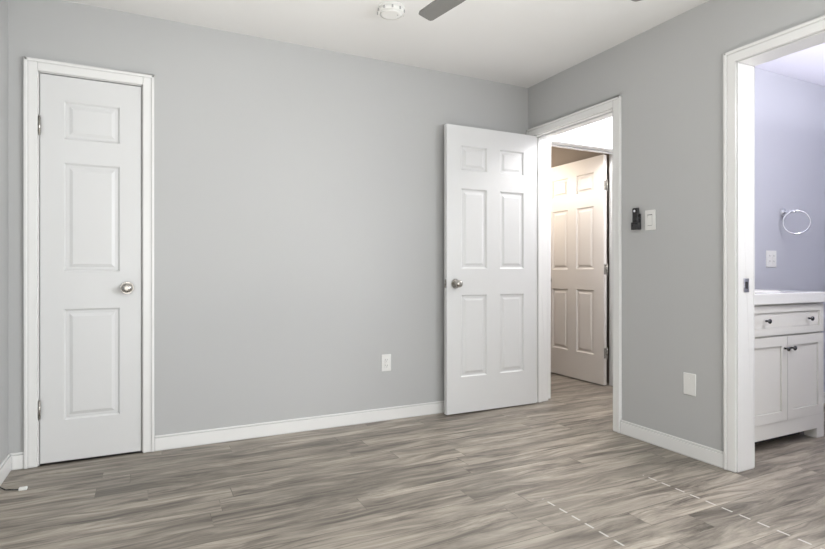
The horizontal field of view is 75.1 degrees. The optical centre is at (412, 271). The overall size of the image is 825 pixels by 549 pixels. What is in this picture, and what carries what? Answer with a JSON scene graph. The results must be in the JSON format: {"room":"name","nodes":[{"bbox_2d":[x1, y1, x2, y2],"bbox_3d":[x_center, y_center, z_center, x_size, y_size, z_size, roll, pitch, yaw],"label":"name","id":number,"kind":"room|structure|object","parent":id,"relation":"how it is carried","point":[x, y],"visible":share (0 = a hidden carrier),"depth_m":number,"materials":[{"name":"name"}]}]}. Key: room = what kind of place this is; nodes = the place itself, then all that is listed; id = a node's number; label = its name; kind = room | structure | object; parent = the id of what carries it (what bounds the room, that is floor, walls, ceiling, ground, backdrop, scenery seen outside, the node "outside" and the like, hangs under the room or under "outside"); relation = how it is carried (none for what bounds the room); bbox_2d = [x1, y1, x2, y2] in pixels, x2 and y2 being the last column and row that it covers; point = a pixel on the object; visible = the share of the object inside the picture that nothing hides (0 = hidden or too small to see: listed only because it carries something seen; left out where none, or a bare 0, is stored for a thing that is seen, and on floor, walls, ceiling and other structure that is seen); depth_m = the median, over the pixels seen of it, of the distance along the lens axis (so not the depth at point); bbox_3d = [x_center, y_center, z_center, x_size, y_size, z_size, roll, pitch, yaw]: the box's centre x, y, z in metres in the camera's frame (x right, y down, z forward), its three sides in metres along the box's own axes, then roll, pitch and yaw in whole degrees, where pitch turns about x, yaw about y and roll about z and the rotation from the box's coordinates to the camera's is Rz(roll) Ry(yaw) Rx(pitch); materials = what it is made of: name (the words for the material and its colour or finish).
{"room":"empty bedroom","nodes":[
{"label":"empty bedroom","id":0,"kind":"room"},
{"bbox_2d":[0,0,7,463],"bbox_3d":[-1.141,-0.210,0.725,0.130,2.440,4.660,0,0,-26],"label":"wall","id":1,"kind":"structure","parent":0,"point":[3,229],"depth_m":2.63,"materials":[{"name":"grey paint"}]},
{"bbox_2d":[0,452,19,485],"bbox_3d":[-1.071,0.968,0.759,0.030,0.085,4.404,0,0,-26],"label":"baseboard","id":2,"kind":"structure","parent":1,"relation":"attached to","point":[11,462],"depth_m":2.69,"materials":[{"name":"white paint"}]},
{"bbox_2d":[8,0,611,452],"bbox_3d":[-0.125,-0.210,3.749,4.625,2.440,0.130,0,0,-26],"label":"wall","id":3,"kind":"structure","parent":0,"point":[298,231],"depth_m":3.32,"materials":[{"name":"grey paint"}]},
{"bbox_2d":[23,56,154,468],"bbox_3d":[-1.748,-0.045,2.938,0.606,2.110,0.152,0,0,-26],"label":"trim","id":4,"kind":"structure","parent":3,"relation":"attached to","point":[33,68],"depth_m":2.79,"materials":[{"name":"white paint"}]},
{"bbox_2d":[38,73,140,463],"bbox_3d":[-1.720,-0.015,2.873,0.478,2.030,0.105,0,0,-26],"label":"closet door","id":5,"kind":"structure","parent":3,"relation":"in","point":[89,401],"depth_m":2.89,"materials":[{"name":"white paint"}]},
{"bbox_2d":[154,401,443,450],"bbox_3d":[-0.275,0.968,3.595,2.625,0.085,0.014,0,0,-26],"label":"baseboard","id":6,"kind":"structure","parent":3,"relation":"attached to","point":[241,432],"depth_m":3.35,"materials":[{"name":"white paint"}]},
{"bbox_2d":[381,354,390,370],"bbox_3d":[-0.178,0.620,3.646,0.070,0.114,0.009,0,0,-26],"label":"outlet","id":7,"kind":"object","parent":3,"relation":"attached to","point":[385,362],"visible":1,"depth_m":3.64,"materials":[{"name":"white plastic"}]},
{"bbox_2d":[551,154,607,384],"bbox_3d":[1.524,-0.015,5.069,0.175,2.030,0.792,0,0,-26],"label":"door","id":8,"kind":"structure","parent":3,"relation":"in","point":[579,274],"depth_m":4.98,"materials":[{"name":"beige paint"}]},
{"bbox_2d":[548,134,612,398],"bbox_3d":[1.421,-0.045,4.510,0.920,2.110,0.174,0,0,-26],"label":"trim","id":9,"kind":"structure","parent":3,"relation":"attached to","point":[580,143],"depth_m":4.45,"materials":[{"name":"white paint"}]},
{"bbox_2d":[0,372,824,548],"bbox_3d":[0.856,1.060,3.156,5.860,0.100,7.260,0,0,-26],"label":"floor","id":10,"kind":"structure","parent":0,"point":[565,466],"depth_m":2.46,"materials":[{"name":"laminate"}]},
{"bbox_2d":[0,486,27,490],"bbox_3d":[-1.866,0.960,2.497,0.133,0.101,0.105,0,0,-26],"label":"cord","id":11,"kind":"object","parent":10,"relation":"on","point":[22,488],"visible":0.98,"depth_m":2.47,"materials":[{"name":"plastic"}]},
{"bbox_2d":[755,289,824,443],"bbox_3d":[2.083,0.492,3.311,0.790,1.035,0.498,0,0,-26],"label":"bathroom vanity","id":12,"kind":"object","parent":10,"relation":"on","point":[789,366],"visible":0.58,"depth_m":3.12,"materials":[{"name":"paint"}]},
{"bbox_2d":[63,0,824,87],"bbox_3d":[0.856,-1.477,3.156,5.860,0.106,7.260,0,0,-26],"label":"ceiling","id":13,"kind":"structure","parent":0,"point":[525,43],"depth_m":3.16,"materials":[{"name":"paint"}]},
{"bbox_2d":[377,1,404,20],"bbox_3d":[-0.117,-1.409,2.912,0.152,0.042,0.152,0,0,-26],"label":"smoke detector","id":14,"kind":"object","parent":13,"relation":"attached to","point":[391,10],"visible":1,"depth_m":2.87,"materials":[{"name":"white plastic"}]},
{"bbox_2d":[419,0,640,20],"bbox_3d":[0.434,-1.211,1.884,0.977,0.438,0.977,0,0,10],"label":"ceiling fan","id":15,"kind":"object","parent":13,"relation":"hanging from","point":[433,10],"visible":1,"depth_m":2.34,"materials":[{"name":"silver metal"}]},
{"bbox_2d":[551,147,608,382],"bbox_3d":[1.289,-0.210,5.966,0.130,2.440,2.600,0,0,-26],"label":"wall","id":16,"kind":"structure","parent":0,"point":[561,156],"depth_m":5.10,"materials":[{"name":"paint"}]},
{"bbox_2d":[528,0,824,450],"bbox_3d":[1.959,-0.210,2.178,0.130,2.440,4.530,0,0,-26],"label":"wall","id":17,"kind":"structure","parent":0,"point":[664,80],"depth_m":3.02,"materials":[{"name":"grey paint"}]},
{"bbox_2d":[444,124,535,414],"bbox_3d":[0.591,-0.015,3.917,0.794,2.030,0.153,0,0,-26],"label":"entry door","id":18,"kind":"structure","parent":17,"relation":"in","point":[489,269],"depth_m":3.89,"materials":[{"name":"white paint"}]},
{"bbox_2d":[526,95,621,432],"bbox_3d":[1.164,-0.045,3.793,0.174,2.110,0.920,0,0,-26],"label":"trim","id":19,"kind":"structure","parent":17,"relation":"attached to","point":[594,113],"depth_m":3.76,"materials":[{"name":"white paint"}]},
{"bbox_2d":[631,208,640,229],"bbox_3d":[1.348,-0.318,3.237,0.030,0.132,0.054,0,0,-26],"label":"remote holder","id":20,"kind":"object","parent":17,"relation":"attached to","point":[636,221],"visible":1,"depth_m":3.22,"materials":[{"name":"black plastic"}]},
{"bbox_2d":[645,210,655,229],"bbox_3d":[1.398,-0.303,3.158,0.010,0.118,0.072,0,0,-26],"label":"rocker light switch","id":21,"kind":"object","parent":17,"relation":"attached to","point":[650,219],"visible":1,"depth_m":3.15,"materials":[{"name":"white plastic"}]},
{"bbox_2d":[620,420,723,468],"bbox_3d":[1.452,0.968,3.047,0.016,0.085,0.678,0,0,-26],"label":"baseboard","id":22,"kind":"structure","parent":17,"relation":"attached to","point":[691,449],"depth_m":3.00,"materials":[{"name":"white paint"}]},
{"bbox_2d":[683,372,695,395],"bbox_3d":[1.513,0.615,2.929,0.007,0.120,0.075,0,0,-26],"label":"blank wall plate","id":23,"kind":"object","parent":17,"relation":"attached to","point":[689,383],"visible":1,"depth_m":2.93,"materials":[{"name":"white plastic"}]},
{"bbox_2d":[723,15,824,472],"bbox_3d":[1.859,-0.052,2.380,0.174,2.125,0.890,0,0,-26],"label":"trim","id":24,"kind":"structure","parent":17,"relation":"attached to","point":[740,63],"depth_m":2.71,"materials":[{"name":"white paint"}]},
{"bbox_2d":[744,278,748,291],"bbox_3d":[1.692,0.070,2.719,0.040,0.070,0.003,0,0,-26],"label":"strike plate","id":25,"kind":"object","parent":24,"relation":"attached to","point":[746,284],"visible":1,"depth_m":2.72,"materials":[{"name":"silver metal"}]},
{"bbox_2d":[755,68,824,391],"bbox_3d":[2.487,-0.210,3.864,2.307,2.440,0.130,0,0,-26],"label":"wall","id":26,"kind":"structure","parent":0,"point":[789,143],"depth_m":3.92,"materials":[{"name":"purple paint"}]},
{"bbox_2d":[766,250,775,266],"bbox_3d":[2.557,-0.090,3.821,0.118,0.118,0.009,0,0,-26],"label":"outlet","id":27,"kind":"object","parent":26,"relation":"attached to","point":[770,258],"visible":1,"depth_m":3.81,"materials":[{"name":"white plastic"}]},
{"bbox_2d":[780,208,810,234],"bbox_3d":[2.722,-0.360,3.821,0.126,0.195,0.155,0,0,-26],"label":"hanger","id":28,"kind":"object","parent":26,"relation":"attached to","point":[784,213],"visible":0.98,"depth_m":3.82,"materials":[{"name":"silver metal"}]}
]}

